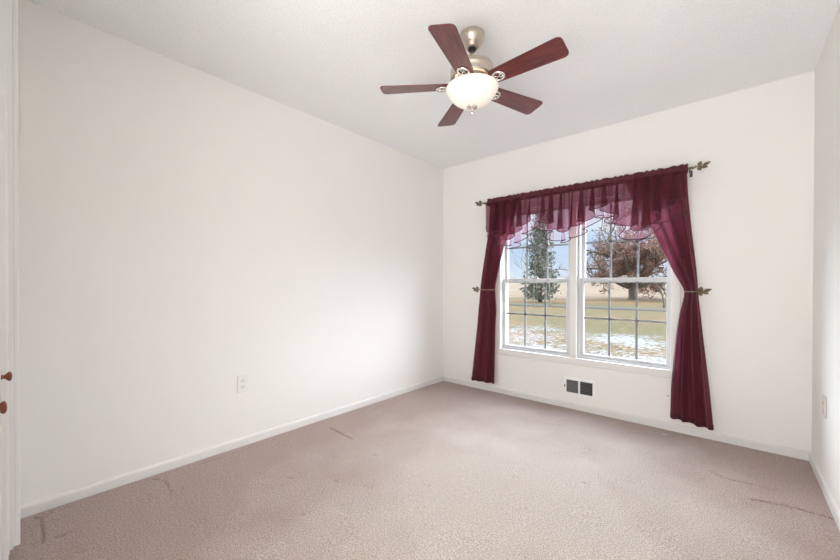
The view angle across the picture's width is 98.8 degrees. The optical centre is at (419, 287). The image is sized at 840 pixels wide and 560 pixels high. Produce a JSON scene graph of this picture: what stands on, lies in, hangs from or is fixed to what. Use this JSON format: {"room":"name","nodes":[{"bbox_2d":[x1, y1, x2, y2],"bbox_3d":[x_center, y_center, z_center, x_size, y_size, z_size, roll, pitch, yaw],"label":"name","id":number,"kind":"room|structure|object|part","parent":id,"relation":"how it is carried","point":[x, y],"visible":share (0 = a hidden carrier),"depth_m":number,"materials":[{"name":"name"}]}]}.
{"room":"empty bedroom","nodes":[
{"label":"empty bedroom","id":0,"kind":"room"},
{"bbox_2d":[11,0,14,546],"bbox_3d":[-1.296,-0.126,0.146,2.902,2.440,1.520,0,0,41],"label":"wall","id":1,"kind":"structure","parent":0,"point":[11,0],"depth_m":1.50,"materials":[{"name":"white paint"}]},
{"bbox_2d":[0,62,11,559],"bbox_3d":[-1.330,0.149,1.131,0.991,1.853,0.061,0,0,43],"label":"door","id":2,"kind":"structure","parent":1,"relation":"in","point":[5,374],"depth_m":1.25,"materials":[{"name":"white paint"}]},
{"bbox_3d":[-1.081,0.309,0.924,0.033,0.033,0.028,0,0,41],"label":"knob","id":3,"kind":"part","parent":2,"relation":"part of","materials":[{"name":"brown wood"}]},
{"bbox_3d":[-1.405,0.302,1.222,0.033,0.033,0.028,0,0,41],"label":"knob","id":4,"kind":"part","parent":2,"relation":"part of","materials":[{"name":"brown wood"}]},
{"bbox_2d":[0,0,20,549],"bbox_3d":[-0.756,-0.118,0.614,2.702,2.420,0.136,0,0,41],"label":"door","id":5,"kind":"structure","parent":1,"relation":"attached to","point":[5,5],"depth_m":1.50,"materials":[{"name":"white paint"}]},
{"bbox_2d":[18,0,443,504],"bbox_3d":[-1.336,-0.115,2.402,0.120,2.490,5.072,0,0,41],"label":"wall","id":6,"kind":"structure","parent":0,"point":[185,231],"depth_m":2.21,"materials":[{"name":"white paint"}]},
{"bbox_2d":[20,375,442,518],"bbox_3d":[-0.809,1.048,2.917,0.012,0.058,3.292,0,0,41],"label":"baseboard","id":7,"kind":"structure","parent":6,"relation":"attached to","point":[47,503],"depth_m":2.21,"materials":[{"name":"white paint"}]},
{"bbox_2d":[237,374,247,392],"bbox_3d":[-1.209,0.654,2.455,0.010,0.115,0.070,0,0,41],"label":"wall outlet","id":8,"kind":"object","parent":6,"relation":"attached to","point":[242,381],"visible":1,"depth_m":2.45,"materials":[{"name":"white plastic"}]},
{"bbox_2d":[9,381,839,559],"bbox_3d":[-0.216,1.096,1.397,2.922,0.018,4.818,0,0,41],"label":"floor","id":9,"kind":"structure","parent":0,"point":[443,470],"depth_m":1.87,"materials":[{"name":"carpet"}]},
{"bbox_2d":[27,0,839,168],"bbox_3d":[-0.193,-1.402,1.402,3.142,0.100,5.072,0,0,41],"label":"ceiling","id":10,"kind":"structure","parent":0,"point":[329,61],"depth_m":2.06,"materials":[{"name":"white paint"}]},
{"bbox_2d":[380,23,568,126],"bbox_3d":[0.271,-1.139,1.959,0.963,0.431,0.918,0,0,-13],"label":"ceiling fan","id":11,"kind":"object","parent":10,"relation":"hanging from","point":[473,84],"visible":1,"depth_m":1.83,"materials":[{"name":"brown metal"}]},
{"bbox_3d":[-0.022,-1.081,1.955,0.381,0.006,0.126,0,12,6],"label":"blade","id":12,"kind":"part","parent":11,"relation":"part of","materials":[{"name":"brown wood"}]},
{"bbox_3d":[0.158,-1.078,1.649,0.126,0.006,0.381,13,5,23],"label":"blade","id":13,"kind":"part","parent":11,"relation":"part of","materials":[{"name":"brown wood"}]},
{"bbox_3d":[0.213,-1.082,2.221,0.126,0.006,0.381,-12,3,-12],"label":"blade","id":14,"kind":"part","parent":11,"relation":"part of","materials":[{"name":"brown wood"}]},
{"bbox_3d":[0.279,-1.021,1.927,0.277,0.103,0.277,0,0,41],"label":"lamp shade","id":15,"kind":"part","parent":11,"relation":"part of","materials":[{"name":"white glass"}]},
{"bbox_3d":[0.539,-1.080,2.080,0.381,0.006,0.126,0,-11,-30],"label":"blade","id":16,"kind":"part","parent":11,"relation":"part of","materials":[{"name":"brown wood"}]},
{"bbox_3d":[0.505,-1.078,1.726,0.381,0.006,0.126,0,-11,42],"label":"blade","id":17,"kind":"part","parent":11,"relation":"part of","materials":[{"name":"brown wood"}]},
{"bbox_2d":[443,71,814,451],"bbox_3d":[1.415,0.160,3.265,2.902,3.040,0.160,0,0,41],"label":"wall","id":18,"kind":"structure","parent":0,"point":[752,206],"depth_m":2.54,"materials":[{"name":"white paint"}]},
{"bbox_2d":[472,286,495,291],"bbox_3d":[0.675,0.018,3.726,0.255,0.067,0.115,0,0,41],"label":"tieback","id":19,"kind":"object","parent":18,"relation":"attached to","point":[476,289],"visible":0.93,"depth_m":3.73,"materials":[{"name":"gold metal"}]},
{"bbox_2d":[502,223,569,356],"bbox_3d":[1.133,-0.073,3.509,0.690,1.390,0.120,0,0,41],"label":"window","id":20,"kind":"structure","parent":18,"relation":"in","point":[505,255],"depth_m":3.53,"materials":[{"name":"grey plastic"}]},
{"bbox_3d":[1.113,0.264,3.489,0.668,0.703,0.032,0,0,41],"label":"sash","id":21,"kind":"part","parent":20,"relation":"part of","materials":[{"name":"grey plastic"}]},
{"bbox_3d":[1.143,-0.403,3.517,0.668,0.710,0.032,0,0,41],"label":"sash","id":22,"kind":"part","parent":20,"relation":"part of","materials":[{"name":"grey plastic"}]},
{"bbox_2d":[564,377,594,398],"bbox_3d":[1.397,0.879,3.163,0.260,0.150,0.022,0,0,41],"label":"air vent","id":23,"kind":"object","parent":18,"relation":"in","point":[573,386],"visible":1,"depth_m":3.16,"materials":[{"name":"white metal"}]},
{"bbox_2d":[495,225,680,377],"bbox_3d":[1.394,-0.071,3.233,1.550,1.508,0.114,0,0,41],"label":"trim","id":24,"kind":"structure","parent":18,"relation":"attached to","point":[573,359],"depth_m":3.18,"materials":[{"name":"white paint"}]},
{"bbox_2d":[475,161,710,205],"bbox_3d":[1.325,-0.854,3.145,1.900,0.072,0.132,0,0,41],"label":"curtain rod","id":25,"kind":"object","parent":18,"relation":"attached to","point":[700,163],"visible":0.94,"depth_m":2.54,"materials":[{"name":"brown metal"}]},
{"bbox_2d":[471,233,506,383],"bbox_3d":[0.754,0.070,3.659,0.543,1.838,0.054,0,0,42],"label":"drape","id":26,"kind":"object","parent":25,"relation":"hanging from","point":[483,370],"visible":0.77,"depth_m":3.70,"materials":[{"name":"red fabric"}]},
{"bbox_2d":[486,185,570,248],"bbox_3d":[0.975,-0.634,3.355,0.827,0.522,0.078,0,0,41],"label":"valance","id":27,"kind":"object","parent":25,"relation":"hanging from","point":[505,216],"visible":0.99,"depth_m":3.34,"materials":[{"name":"red fabric"}]},
{"bbox_2d":[568,164,687,242],"bbox_3d":[1.588,-0.619,2.826,0.825,0.542,0.072,0,0,41],"label":"valance","id":28,"kind":"object","parent":25,"relation":"hanging from","point":[636,201],"visible":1,"depth_m":2.77,"materials":[{"name":"red fabric"}]},
{"bbox_2d":[651,182,713,429],"bbox_3d":[1.851,0.080,2.705,0.563,1.843,0.060,0,0,41],"label":"drape","id":29,"kind":"object","parent":25,"relation":"hanging from","point":[690,391],"visible":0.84,"depth_m":2.63,"materials":[{"name":"red fabric"}]},
{"bbox_2d":[578,213,670,369],"bbox_3d":[1.704,-0.068,3.013,0.690,1.390,0.120,0,0,41],"label":"window","id":30,"kind":"structure","parent":18,"relation":"in","point":[582,279],"depth_m":3.05,"materials":[{"name":"grey plastic"}]},
{"bbox_3d":[1.684,0.268,2.993,0.668,0.703,0.032,0,0,41],"label":"sash","id":31,"kind":"part","parent":30,"relation":"part of","materials":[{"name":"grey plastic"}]},
{"bbox_3d":[1.713,-0.398,3.021,0.668,0.710,0.032,0,0,41],"label":"sash","id":32,"kind":"part","parent":30,"relation":"part of","materials":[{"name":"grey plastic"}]},
{"bbox_2d":[443,375,809,460],"bbox_3d":[1.357,1.051,3.205,2.902,0.058,0.012,0,0,41],"label":"baseboard","id":33,"kind":"structure","parent":18,"relation":"attached to","point":[735,440],"depth_m":2.80,"materials":[{"name":"white paint"}]},
{"bbox_2d":[684,287,711,295],"bbox_3d":[1.993,0.025,2.579,0.161,0.067,0.115,0,0,41],"label":"tieback","id":34,"kind":"object","parent":18,"relation":"attached to","point":[700,291],"visible":1,"depth_m":2.53,"materials":[{"name":"gold metal"}]},
{"bbox_2d":[812,6,839,510],"bbox_3d":[0.944,-0.098,0.418,0.120,2.490,5.072,0,0,41],"label":"wall","id":35,"kind":"structure","parent":0,"point":[826,229],"depth_m":1.91,"materials":[{"name":"white paint"}]},
{"bbox_2d":[809,452,839,530],"bbox_3d":[1.365,1.065,1.012,0.012,0.058,3.312,0,0,41],"label":"baseboard","id":36,"kind":"structure","parent":35,"relation":"attached to","point":[827,494],"depth_m":1.85,"materials":[{"name":"white paint"}]},
{"bbox_2d":[822,394,826,418],"bbox_3d":[2.168,0.637,1.931,0.010,0.115,0.070,0,0,41],"label":"wall outlet","id":37,"kind":"object","parent":35,"relation":"attached to","point":[824,398],"visible":1,"depth_m":1.91,"materials":[{"name":"grey plastic"}]},
{"label":"outside","id":38,"kind":"structure","parent":0,"visible":0},
{"bbox_2d":[508,282,666,300],"bbox_3d":[46.283,-2.258,129.380,340.000,6.350,164.000,0,0,41],"label":"field","id":39,"kind":"structure","parent":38,"point":[591,292],"depth_m":56.38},
{"bbox_2d":[586,258,604,283],"bbox_3d":[40.821,-3.617,85.774,9.466,9.758,9.376,0,0,41],"label":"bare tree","id":40,"kind":"object","parent":39,"relation":"on","point":[587,262],"visible":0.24,"depth_m":85.86,"materials":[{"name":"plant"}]},
{"bbox_2d":[551,208,666,299],"bbox_3d":[25.182,-4.588,41.247,15.240,12.632,12.851,0,0,-7],"label":"oak tree","id":41,"kind":"object","parent":39,"relation":"on","point":[650,255],"visible":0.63,"depth_m":40.89,"materials":[{"name":"brown plant"}]},
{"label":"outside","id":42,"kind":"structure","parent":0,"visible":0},
{"bbox_2d":[508,297,665,362],"bbox_3d":[4.916,1.425,28.521,150.000,0.049,42.518,0,0,41],"label":"lawn","id":43,"kind":"structure","parent":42,"point":[651,336],"depth_m":13.21,"materials":[{"name":"green plant"}]},
{"bbox_2d":[510,218,535,306],"bbox_3d":[7.413,-1.899,26.057,2.258,6.898,5.023,0,0,34],"label":"bare tree","id":44,"kind":"object","parent":43,"relation":"on","point":[535,218],"visible":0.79,"depth_m":26.71,"materials":[{"name":"grey plant"}]},
{"bbox_2d":[518,213,560,301],"bbox_3d":[11.658,-3.389,35.056,4.128,9.773,3.862,0,0,41],"label":"evergreen tree","id":45,"kind":"object","parent":43,"relation":"on","point":[541,273],"visible":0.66,"depth_m":34.64,"materials":[{"name":"green plant"}]},
{"bbox_2d":[528,228,555,306],"bbox_3d":[9.334,-1.564,27.372,2.328,6.224,2.551,0,0,41],"label":"bare tree","id":46,"kind":"object","parent":43,"relation":"on","point":[550,248],"visible":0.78,"depth_m":27.03,"materials":[{"name":"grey plant"}]},
{"bbox_2d":[651,274,664,307],"bbox_3d":[17.485,0.244,25.868,1.623,2.652,0.858,0,0,-13],"label":"bare tree","id":47,"kind":"object","parent":43,"relation":"on","point":[662,284],"visible":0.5,"depth_m":25.98,"materials":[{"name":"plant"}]},
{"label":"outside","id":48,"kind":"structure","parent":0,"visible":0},
{"bbox_2d":[508,303,665,311],"bbox_3d":[6.793,1.386,30.678,150.000,0.100,2.200,0,0,41],"label":"road","id":49,"kind":"structure","parent":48,"point":[510,304],"depth_m":25.17,"materials":[{"name":"grey asphalt"}]}
]}

